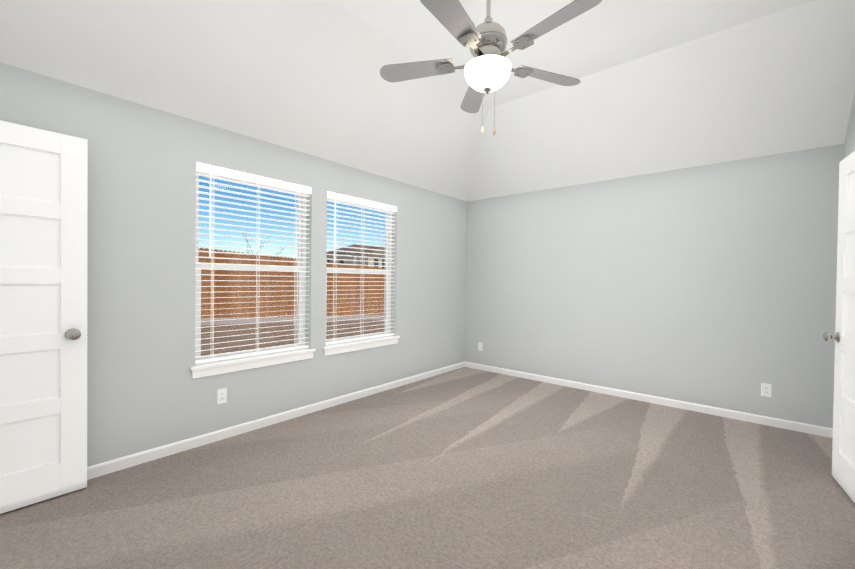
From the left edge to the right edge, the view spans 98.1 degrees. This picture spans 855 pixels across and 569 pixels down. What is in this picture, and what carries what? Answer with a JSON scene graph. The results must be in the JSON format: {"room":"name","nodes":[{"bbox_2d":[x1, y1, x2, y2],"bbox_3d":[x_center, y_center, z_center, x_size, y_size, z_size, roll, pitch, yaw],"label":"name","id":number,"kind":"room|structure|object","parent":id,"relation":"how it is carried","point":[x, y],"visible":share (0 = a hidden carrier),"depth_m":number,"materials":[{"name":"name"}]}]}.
{"room":"empty bedroom","nodes":[
{"label":"empty bedroom","id":0,"kind":"room"},
{"bbox_2d":[0,62,466,466],"bbox_3d":[-1.107,0.000,3.530,0.150,2.390,5.260,1,1,40],"label":"wall","id":1,"kind":"structure","parent":0,"point":[145,391],"depth_m":2.64,"materials":[{"name":"paint"}]},
{"bbox_2d":[0,120,87,513],"bbox_3d":[-2.263,0.174,1.863,0.171,2.030,0.821,1,1,40],"label":"door","id":2,"kind":"structure","parent":1,"relation":"in","point":[43,312],"depth_m":2.03,"materials":[{"name":"white wood"}]},
{"bbox_2d":[217,388,226,404],"bbox_3d":[-1.587,0.862,2.863,0.008,0.115,0.070,1,1,40],"label":"electrical outlet","id":3,"kind":"object","parent":1,"relation":"attached to","point":[221,395],"visible":1,"depth_m":2.86,"materials":[{"name":"white plastic"}]},
{"bbox_2d":[195,172,306,359],"bbox_3d":[-1.476,-0.144,3.151,0.064,1.522,0.958,1,1,40],"label":"window","id":4,"kind":"structure","parent":1,"relation":"in","point":[301,306],"depth_m":3.15,"materials":[{"name":"white plastic"}]},
{"bbox_2d":[195,161,311,363],"bbox_3d":[-1.417,-0.157,3.101,0.071,1.487,0.950,1,1,40],"label":"window blind","id":5,"kind":"object","parent":4,"relation":"attached to","point":[215,171],"visible":0.92,"depth_m":3.03,"materials":[{"name":"white plastic"}]},
{"bbox_2d":[190,348,315,378],"bbox_3d":[-1.418,0.642,3.104,0.121,0.088,1.028,1,1,40],"label":"sill","id":6,"kind":"structure","parent":1,"relation":"attached to","point":[199,370],"depth_m":3.00,"materials":[{"name":"white wood"}]},
{"bbox_2d":[87,361,466,479],"bbox_3d":[-1.058,1.158,3.490,0.013,0.076,4.960,1,1,40],"label":"baseboard","id":7,"kind":"structure","parent":1,"relation":"attached to","point":[110,466],"depth_m":2.96,"materials":[{"name":"white wood"}]},
{"bbox_2d":[326,199,391,341],"bbox_3d":[-0.751,-0.146,4.004,0.064,1.522,0.954,1,1,40],"label":"window","id":8,"kind":"structure","parent":1,"relation":"in","point":[387,305],"depth_m":4.19,"materials":[{"name":"white plastic"}]},
{"bbox_2d":[326,191,396,344],"bbox_3d":[-0.692,-0.159,3.954,0.071,1.487,0.946,1,1,40],"label":"window blind","id":9,"kind":"object","parent":8,"relation":"attached to","point":[351,200],"visible":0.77,"depth_m":3.91,"materials":[{"name":"white plastic"}]},
{"bbox_2d":[323,335,399,355],"bbox_3d":[-0.694,0.641,3.957,0.121,0.088,1.024,1,1,40],"label":"sill","id":10,"kind":"structure","parent":1,"relation":"attached to","point":[339,348],"depth_m":3.88,"materials":[{"name":"white wood"}]},
{"bbox_2d":[0,367,854,568],"bbox_3d":[0.331,1.256,2.311,3.960,0.060,5.260,1,1,40],"label":"floor","id":11,"kind":"structure","parent":0,"point":[466,468],"depth_m":2.15,"materials":[{"name":"carpet"}]},
{"bbox_2d":[0,0,854,201],"bbox_3d":[0.359,-1.541,2.333,4.037,1.007,5.337,1,1,40],"label":"ceiling","id":12,"kind":"structure","parent":0,"point":[664,85],"depth_m":2.92,"materials":[{"name":"paint"}]},
{"bbox_2d":[380,0,601,134],"bbox_3d":[0.357,-1.389,2.162,1.289,1.063,1.282,1,1,40],"label":"ceiling fan","id":13,"kind":"object","parent":12,"relation":"hanging from","point":[487,69],"visible":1,"depth_m":2.12,"materials":[{"name":"silver metal"}]},
{"bbox_2d":[465,144,843,427],"bbox_3d":[2.056,0.029,4.196,3.810,2.390,0.150,1,1,40],"label":"wall","id":14,"kind":"structure","parent":0,"point":[713,285],"depth_m":3.72,"materials":[{"name":"paint"}]},
{"bbox_2d":[478,342,482,350],"bbox_3d":[0.741,0.872,5.210,0.070,0.115,0.008,1,1,40],"label":"electrical outlet","id":15,"kind":"object","parent":14,"relation":"attached to","point":[480,345],"visible":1,"depth_m":5.21,"materials":[{"name":"white plastic"}]},
{"bbox_2d":[467,362,830,437],"bbox_3d":[1.944,1.185,4.186,3.630,0.076,0.013,1,1,40],"label":"baseboard","id":16,"kind":"structure","parent":14,"relation":"attached to","point":[759,419],"depth_m":3.73,"materials":[{"name":"white wood"}]},
{"bbox_2d":[761,383,771,396],"bbox_3d":[3.004,0.936,3.288,0.070,0.115,0.008,1,1,40],"label":"electrical outlet","id":17,"kind":"object","parent":14,"relation":"attached to","point":[766,390],"visible":1,"depth_m":3.29,"materials":[{"name":"white plastic"}]},
{"bbox_2d":[844,93,854,157],"bbox_3d":[1.753,-0.317,1.002,0.150,3.150,5.110,1,1,40],"label":"wall","id":18,"kind":"structure","parent":0,"point":[849,145],"depth_m":2.80,"materials":[{"name":"paint"}]},
{"bbox_2d":[823,151,854,502],"bbox_3d":[2.429,0.227,2.051,0.171,2.030,0.821,1,1,34],"label":"door","id":19,"kind":"structure","parent":18,"relation":"in","point":[843,458],"depth_m":2.28,"materials":[{"name":"white wood"}]},
{"label":"outside","id":20,"kind":"structure","parent":0,"visible":0},
{"bbox_2d":[201,315,383,355],"bbox_3d":[-25.928,0.341,60.717,128.000,1.970,180.000,1,1,40],"label":"ground","id":21,"kind":"structure","parent":20,"point":[231,323],"depth_m":8.86,"materials":[{"name":"brown soil"}]},
{"bbox_2d":[244,231,288,254],"bbox_3d":[-5.475,-0.391,12.433,2.375,2.970,1.036,1,1,40],"label":"tree","id":22,"kind":"object","parent":21,"relation":"on","point":[260,245],"depth_m":12.54,"materials":[{"name":"brown plant"}]},
{"bbox_2d":[199,248,384,317],"bbox_3d":[-4.335,0.073,11.545,0.145,3.367,31.089,1,1,40],"label":"fence","id":23,"kind":"object","parent":21,"relation":"on","point":[339,300],"depth_m":11.05,"materials":[{"name":"brown wood"}]},
{"bbox_2d":[326,244,384,267],"bbox_3d":[-9.711,-2.733,64.979,12.100,8.600,14.500,1,1,40],"label":"house","id":24,"kind":"structure","parent":21,"relation":"on","point":[360,254],"depth_m":58.78,"materials":[{"name":"beige paint"}]}
]}

